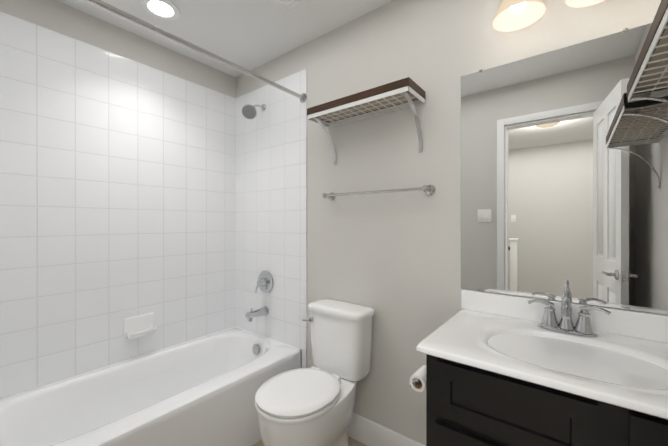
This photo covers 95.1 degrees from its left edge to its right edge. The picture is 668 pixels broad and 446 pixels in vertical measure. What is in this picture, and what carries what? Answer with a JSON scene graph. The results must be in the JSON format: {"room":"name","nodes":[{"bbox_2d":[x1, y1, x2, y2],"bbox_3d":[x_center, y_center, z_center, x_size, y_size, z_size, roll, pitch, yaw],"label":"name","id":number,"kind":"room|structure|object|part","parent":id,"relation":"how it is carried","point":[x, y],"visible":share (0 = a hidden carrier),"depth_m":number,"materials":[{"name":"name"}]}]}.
{"room":"bathroom","nodes":[
{"label":"bathroom","id":0,"kind":"room"},
{"bbox_2d":[0,0,235,97],"bbox_3d":[-1.330,0.035,1.943,0.100,2.470,1.560,0,0,38],"label":"wall","id":1,"kind":"structure","parent":0,"point":[63,18],"depth_m":1.85,"materials":[{"name":"paint"}]},
{"bbox_2d":[0,11,235,398],"bbox_3d":[-1.286,-0.086,1.909,0.010,1.879,1.538,0,0,38],"label":"wall tile","id":2,"kind":"structure","parent":1,"relation":"attached to","point":[117,190],"depth_m":1.80,"materials":[{"name":"white tile"}]},
{"bbox_2d":[124,312,155,338],"bbox_3d":[-1.219,0.651,1.931,0.069,0.124,0.172,0,0,38],"label":"soap dish","id":3,"kind":"object","parent":2,"relation":"attached to","point":[138,326],"visible":1,"depth_m":1.93,"materials":[{"name":"white ceramic"}]},
{"bbox_2d":[57,0,392,77],"bbox_3d":[-0.284,-1.239,1.127,2.750,0.080,1.760,0,0,38],"label":"ceiling","id":4,"kind":"structure","parent":0,"point":[249,35],"depth_m":1.84,"materials":[{"name":"paint"}]},
{"bbox_2d":[140,0,179,19],"bbox_3d":[-0.965,-1.195,1.701,0.194,0.010,0.194,0,0,38],"label":"recessed light","id":5,"kind":"object","parent":4,"relation":"in","point":[164,9],"visible":1,"depth_m":1.70,"materials":[{"name":"white plastic"}]},
{"bbox_2d":[276,0,306,10],"bbox_3d":[-0.223,-1.192,1.523,0.270,0.016,0.270,0,0,38],"label":"ceiling vent","id":6,"kind":"object","parent":4,"relation":"in","point":[290,5],"visible":1,"depth_m":1.65,"materials":[{"name":"white"}]},
{"bbox_2d":[253,436,365,445],"bbox_3d":[-0.284,1.296,1.132,2.550,0.050,1.560,0,0,38],"label":"floor","id":7,"kind":"structure","parent":0,"point":[352,442],"depth_m":1.76,"materials":[{"name":"tile"}]},
{"bbox_2d":[0,328,300,445],"bbox_3d":[-0.989,1.062,1.681,0.754,0.415,1.550,0,0,38],"label":"bathtub","id":8,"kind":"object","parent":7,"relation":"on","point":[200,391],"visible":0.96,"depth_m":1.67,"materials":[{"name":"white ceramic"}]},
{"bbox_2d":[0,327,234,400],"bbox_3d":[-1.278,0.857,1.904,0.011,0.014,1.538,0,0,38],"label":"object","id":9,"kind":"structure","parent":8,"relation":"attached to","point":[107,366],"depth_m":1.80,"materials":[{"name":"white"}]},
{"bbox_2d":[252,344,259,354],"bbox_3d":[-0.567,0.916,2.215,0.076,0.075,0.019,0,0,38],"label":"bathtub overflow drain","id":10,"kind":"object","parent":8,"relation":"attached to","point":[255,349],"visible":0.94,"depth_m":2.21,"materials":[{"name":"silver metal"}]},
{"bbox_2d":[235,326,300,350],"bbox_3d":[-0.519,0.857,2.282,0.746,0.014,0.011,0,0,38],"label":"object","id":11,"kind":"structure","parent":8,"relation":"attached to","point":[269,338],"depth_m":2.25,"materials":[{"name":"white"}]},
{"bbox_2d":[255,299,374,445],"bbox_3d":[-0.102,0.868,1.562,0.387,0.805,0.646,0,0,38],"label":"toilet","id":12,"kind":"object","parent":7,"relation":"on","point":[312,406],"visible":1,"depth_m":1.53,"materials":[{"name":"white ceramic"}]},
{"bbox_3d":[-0.168,0.802,1.475,0.368,0.026,0.424,0,0,38],"label":"lid","id":13,"kind":"part","parent":12,"relation":"part of","materials":[{"name":"white plastic"}]},
{"bbox_3d":[-0.168,0.827,1.475,0.372,0.020,0.428,0,0,38],"label":"seat","id":14,"kind":"part","parent":12,"relation":"part of","materials":[{"name":"white plastic"}]},
{"bbox_3d":[-0.152,0.555,1.756,0.069,0.032,0.024,0,0,38],"label":"handle","id":15,"kind":"part","parent":12,"relation":"part of","materials":[{"name":"silver metal"}]},
{"bbox_2d":[410,284,667,445],"bbox_3d":[0.697,0.750,1.005,0.842,1.043,0.549,0,0,38],"label":"bathroom vanity","id":16,"kind":"object","parent":7,"relation":"on","point":[502,370],"visible":1,"depth_m":0.92,"materials":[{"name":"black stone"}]},
{"bbox_2d":[528,284,610,336],"bbox_3d":[0.834,0.312,1.096,0.244,0.168,0.149,0,0,38],"label":"faucet","id":17,"kind":"object","parent":16,"relation":"on","point":[548,326],"depth_m":1.11,"materials":[{"name":"silver metal"}]},
{"bbox_2d":[236,0,667,445],"bbox_3d":[0.226,0.035,1.784,2.750,2.470,0.100,0,0,38],"label":"wall","id":18,"kind":"structure","parent":0,"point":[392,260],"depth_m":1.62,"materials":[{"name":"paint"}]},
{"bbox_2d":[236,69,306,350],"bbox_3d":[-0.499,-0.086,2.278,0.800,1.879,0.010,0,0,38],"label":"wall tile","id":19,"kind":"structure","parent":18,"relation":"attached to","point":[271,188],"depth_m":2.22,"materials":[{"name":"white tile"}]},
{"bbox_2d":[242,104,265,118],"bbox_3d":[-0.570,-0.819,2.205,0.100,0.148,0.190,0,0,38],"label":"shower head","id":20,"kind":"object","parent":19,"relation":"attached to","point":[249,111],"visible":1,"depth_m":2.17},
{"bbox_2d":[246,306,268,321],"bbox_3d":[-0.559,0.654,2.214,0.072,0.088,0.166,0,0,38],"label":"tub spout","id":21,"kind":"object","parent":19,"relation":"attached to","point":[251,314],"visible":1,"depth_m":2.19,"materials":[{"name":"silver metal"}]},
{"bbox_2d":[255,270,272,292],"bbox_3d":[-0.530,0.439,2.252,0.172,0.172,0.070,0,0,38],"label":"tub valve","id":22,"kind":"object","parent":19,"relation":"attached to","point":[265,282],"visible":1,"depth_m":2.25,"materials":[{"name":"silver metal"}]},
{"bbox_2d":[302,350,306,367],"bbox_3d":[-0.198,1.062,2.046,0.038,0.416,0.010,0,0,38],"label":"wall tile","id":23,"kind":"structure","parent":18,"relation":"attached to","point":[304,359],"depth_m":2.04,"materials":[{"name":"white tile"}]},
{"bbox_2d":[307,77,424,164],"bbox_3d":[0.152,-0.510,1.650,0.627,0.300,0.198,0,0,38],"label":"shelf","id":24,"kind":"object","parent":18,"relation":"attached to","point":[407,92],"visible":1,"depth_m":1.59,"materials":[{"name":"brown wood"}]},
{"bbox_2d":[322,185,434,200],"bbox_3d":[0.207,-0.165,1.680,0.676,0.052,0.088,0,0,38],"label":"towel rail","id":25,"kind":"object","parent":18,"relation":"attached to","point":[429,190],"visible":1,"depth_m":1.58,"materials":[{"name":"silver metal"}]},
{"bbox_2d":[348,412,424,445],"bbox_3d":[0.214,1.195,1.723,1.007,0.150,0.014,0,0,38],"label":"baseboard","id":26,"kind":"structure","parent":18,"relation":"attached to","point":[365,431],"depth_m":1.71,"materials":[{"name":"white"}]},
{"bbox_2d":[492,0,545,31],"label":"sconce","id":27,"kind":"object","parent":18,"relation":"attached to","point":[512,15],"depth_m":1.23,"materials":[{"name":"white glass"}]},
{"bbox_2d":[461,23,667,313],"bbox_3d":[0.894,-0.191,1.195,0.760,0.998,0.008,0,0,38],"label":"mirror","id":28,"kind":"object","parent":18,"relation":"attached to","point":[564,165],"visible":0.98,"depth_m":1.18,"materials":[{"name":"clear glass"}]},
{"bbox_2d":[461,289,667,342],"bbox_3d":[0.892,0.353,1.186,0.757,0.088,0.022,0,0,38],"label":"backsplash","id":29,"kind":"structure","parent":18,"relation":"attached to","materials":[{"name":"white ceramic"}]},
{"bbox_2d":[564,0,605,7],"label":"sconce","id":30,"kind":"object","parent":18,"relation":"attached to","point":[570,3],"depth_m":1.13,"materials":[{"name":"white glass"}]},
{"bbox_3d":[0.762,0.037,0.316,0.100,2.470,1.560,0,0,38],"label":"wall","id":31,"kind":"structure","parent":0,"visible":0},
{"bbox_2d":[627,0,667,102],"bbox_3d":[0.864,-0.323,0.698,0.206,0.300,0.740,0,0,38],"label":"shelf","id":32,"kind":"object","parent":31,"relation":"attached to","point":[648,79],"visible":0.98,"depth_m":0.84,"materials":[{"name":"brown wood"}]},
{"bbox_3d":[-1.450,-0.084,1.054,0.800,1.879,0.010,0,0,38],"label":"wall tile","id":33,"kind":"structure","parent":0,"visible":0},
{"bbox_2d":[84,0,305,102],"bbox_3d":[-0.678,-0.835,1.435,0.060,0.060,1.539,0,0,38],"label":"rail","id":34,"kind":"object","parent":33,"relation":"attached to","point":[138,21],"visible":1,"depth_m":1.41,"materials":[{"name":"silver metal"}]}
]}

